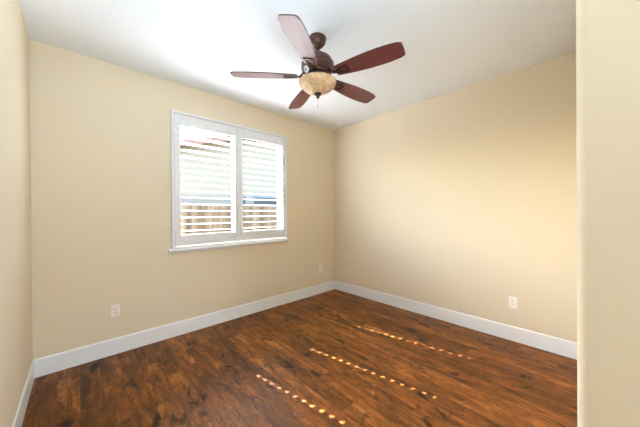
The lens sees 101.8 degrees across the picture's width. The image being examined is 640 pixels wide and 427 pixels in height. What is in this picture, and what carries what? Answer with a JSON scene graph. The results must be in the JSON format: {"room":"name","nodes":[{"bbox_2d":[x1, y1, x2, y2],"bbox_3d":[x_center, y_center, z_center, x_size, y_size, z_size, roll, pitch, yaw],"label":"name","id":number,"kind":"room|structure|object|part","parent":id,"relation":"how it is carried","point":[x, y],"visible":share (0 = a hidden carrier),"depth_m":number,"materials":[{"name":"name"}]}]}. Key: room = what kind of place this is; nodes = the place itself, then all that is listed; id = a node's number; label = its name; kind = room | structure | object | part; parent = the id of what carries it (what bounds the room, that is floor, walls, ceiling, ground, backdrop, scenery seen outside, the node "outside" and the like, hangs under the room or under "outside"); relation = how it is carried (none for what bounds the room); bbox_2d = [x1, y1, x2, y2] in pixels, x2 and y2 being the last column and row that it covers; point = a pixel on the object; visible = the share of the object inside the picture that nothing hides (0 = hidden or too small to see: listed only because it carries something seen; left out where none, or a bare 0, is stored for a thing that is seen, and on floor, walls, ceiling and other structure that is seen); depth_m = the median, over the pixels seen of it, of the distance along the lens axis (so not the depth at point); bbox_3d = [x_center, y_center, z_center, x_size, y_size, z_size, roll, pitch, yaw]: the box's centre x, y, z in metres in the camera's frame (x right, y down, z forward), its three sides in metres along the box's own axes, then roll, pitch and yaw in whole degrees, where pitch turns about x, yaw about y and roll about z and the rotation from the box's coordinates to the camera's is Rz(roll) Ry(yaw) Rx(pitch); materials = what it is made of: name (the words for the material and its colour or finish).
{"room":"empty bedroom","nodes":[
{"label":"empty bedroom","id":0,"kind":"room"},
{"bbox_2d":[0,0,32,426],"bbox_3d":[-0.439,-0.043,-0.050,0.150,2.740,5.724,-1,0,-43],"label":"wall","id":1,"kind":"structure","parent":0,"point":[16,336],"depth_m":1.55,"materials":[{"name":"beige paint"}]},
{"bbox_2d":[12,360,34,426],"bbox_3d":[-0.368,1.252,0.006,0.009,0.150,5.715,-1,0,-43],"label":"baseboard","id":2,"kind":"structure","parent":1,"relation":"attached to","point":[18,420],"depth_m":1.72,"materials":[{"name":"white paint"}]},
{"bbox_2d":[29,39,334,359],"bbox_3d":[-1.093,-0.051,3.351,3.820,2.740,0.150,-1,0,-43],"label":"wall","id":3,"kind":"structure","parent":0,"point":[100,139],"depth_m":2.54,"materials":[{"name":"beige paint"}]},
{"bbox_2d":[111,304,119,317],"bbox_3d":[-1.934,0.919,2.459,0.070,0.114,0.009,-1,0,-43],"label":"wall outlet","id":4,"kind":"object","parent":3,"relation":"attached to","point":[115,309],"visible":1,"depth_m":2.46,"materials":[{"name":"white plastic"}]},
{"bbox_2d":[34,280,334,377],"bbox_3d":[-1.030,1.244,3.298,3.520,0.150,0.009,-1,0,-43],"label":"baseboard","id":5,"kind":"structure","parent":3,"relation":"attached to","point":[60,361],"depth_m":2.69,"materials":[{"name":"white paint"}]},
{"bbox_2d":[168,239,288,253],"bbox_3d":[-1.033,0.401,3.265,1.540,0.047,0.056,-1,0,-43],"label":"window sill","id":6,"kind":"structure","parent":3,"relation":"attached to","point":[170,251],"depth_m":3.13,"materials":[{"name":"white paint"}]},
{"bbox_2d":[170,109,287,249],"bbox_3d":[-1.050,-0.367,3.296,1.499,1.488,0.112,-1,0,-43],"label":"plantation shutters","id":7,"kind":"object","parent":3,"relation":"attached to","point":[177,118],"visible":1,"depth_m":3.17,"materials":[{"name":"white paint"}]},
{"bbox_3d":[-1.303,-0.364,3.039,0.719,1.434,0.031,-1,0,-43],"label":"panel","id":8,"kind":"part","parent":7,"relation":"part of","materials":[{"name":"white paint"}]},
{"bbox_3d":[-0.774,-0.370,3.530,0.716,1.434,0.031,-1,0,-43],"label":"panel","id":9,"kind":"part","parent":7,"relation":"part of","materials":[{"name":"white paint"}]},
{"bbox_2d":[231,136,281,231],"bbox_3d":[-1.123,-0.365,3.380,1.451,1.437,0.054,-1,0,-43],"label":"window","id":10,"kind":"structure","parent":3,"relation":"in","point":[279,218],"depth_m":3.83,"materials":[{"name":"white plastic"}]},
{"bbox_2d":[18,0,575,129],"bbox_3d":[0.895,-1.487,1.194,3.820,0.120,6.024,-1,0,-43],"label":"ceiling","id":11,"kind":"structure","parent":0,"point":[449,45],"depth_m":2.13,"materials":[{"name":"white paint"}]},
{"bbox_2d":[230,14,404,108],"bbox_3d":[0.019,-1.142,2.135,1.285,0.565,1.330,-1,0,-43],"label":"ceiling fan","id":12,"kind":"object","parent":11,"relation":"hanging from","point":[317,66],"visible":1,"depth_m":1.99,"materials":[{"name":"brown wood"}]},
{"bbox_3d":[-0.443,-1.105,2.080,0.522,0.007,0.156,0,13,-4],"label":"blade","id":13,"kind":"part","parent":12,"relation":"part of","materials":[{"name":"brown wood"}]},
{"bbox_3d":[-0.120,-1.106,1.698,0.156,0.007,0.522,12,3,13],"label":"blade","id":14,"kind":"part","parent":12,"relation":"part of","materials":[{"name":"brown wood"}]},
{"bbox_3d":[-0.179,-1.108,2.506,0.156,0.007,0.522,-14,5,-22],"label":"blade","id":15,"kind":"part","parent":12,"relation":"part of","materials":[{"name":"brown wood"}]},
{"bbox_3d":[-0.018,-1.021,2.112,0.303,0.101,0.303,-1,0,-43],"label":"lamp shade","id":16,"kind":"part","parent":12,"relation":"part of","materials":[{"name":"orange glass"}]},
{"bbox_3d":[0.307,-1.111,2.386,0.522,0.007,0.156,-1,-12,-40],"label":"blade","id":17,"kind":"part","parent":12,"relation":"part of","materials":[{"name":"brown wood"}]},
{"bbox_3d":[0.343,-1.110,1.887,0.522,0.007,0.156,0,-12,32],"label":"blade","id":18,"kind":"part","parent":12,"relation":"part of","materials":[{"name":"brown wood"}]},
{"bbox_2d":[22,289,576,426],"bbox_3d":[0.916,1.373,1.204,3.820,0.120,6.024,-1,0,-43],"label":"floor","id":19,"kind":"structure","parent":0,"point":[332,358],"depth_m":2.07,"materials":[{"name":"brown wood"}]},
{"bbox_2d":[334,51,576,341],"bbox_3d":[1.402,-0.069,3.361,0.150,2.740,3.232,-1,0,-43],"label":"wall","id":20,"kind":"structure","parent":0,"point":[463,200],"depth_m":2.90,"materials":[{"name":"beige paint"}]},
{"bbox_2d":[335,280,576,359],"bbox_3d":[1.305,1.227,3.363,0.009,0.150,3.073,-1,0,-43],"label":"baseboard","id":21,"kind":"structure","parent":20,"relation":"attached to","point":[563,347],"depth_m":2.90,"materials":[{"name":"white paint"}]},
{"bbox_2d":[509,296,516,308],"bbox_3d":[1.966,0.908,2.648,0.009,0.114,0.070,-1,0,-43],"label":"wall outlet","id":22,"kind":"object","parent":20,"relation":"attached to","point":[512,300],"visible":1,"depth_m":2.64,"materials":[{"name":"white plastic"}]},
{"bbox_2d":[576,0,639,426],"bbox_3d":[2.405,-0.066,0.488,2.290,2.740,2.642,-1,0,-43],"label":"wall","id":23,"kind":"structure","parent":0,"point":[607,31],"depth_m":0.64,"materials":[{"name":"beige paint"}]},
{"label":"outside","id":24,"kind":"structure","parent":0,"visible":0},
{"bbox_3d":[-17.854,1.756,26.590,70.000,0.300,56.726,-1,0,-43],"label":"ground","id":25,"kind":"structure","parent":24,"visible":0},
{"bbox_2d":[180,135,276,230],"bbox_3d":[-3.117,-1.592,17.554,15.650,6.246,8.840,-1,0,-43],"label":"house","id":26,"kind":"structure","parent":25,"relation":"on","point":[182,146],"depth_m":11.08,"materials":[{"name":"paint"}]},
{"bbox_3d":[-3.106,0.382,17.565,14.710,2.300,8.030,-1,0,-43],"label":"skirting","id":27,"kind":"part","parent":26,"relation":"part of","materials":[{"name":"brown"}]},
{"bbox_3d":[-2.622,-0.593,12.528,1.260,0.340,0.015,-1,0,-43],"label":"pane","id":28,"kind":"part","parent":26,"relation":"part of","materials":[{"name":"clear glass"}]},
{"bbox_2d":[181,205,276,233],"bbox_3d":[-2.337,0.653,8.838,14.595,1.811,0.161,-1,0,-43],"label":"wooden fence","id":29,"kind":"object","parent":25,"relation":"on","point":[273,214],"visible":0.2,"depth_m":8.05,"materials":[{"name":"brown wood"}]}
]}

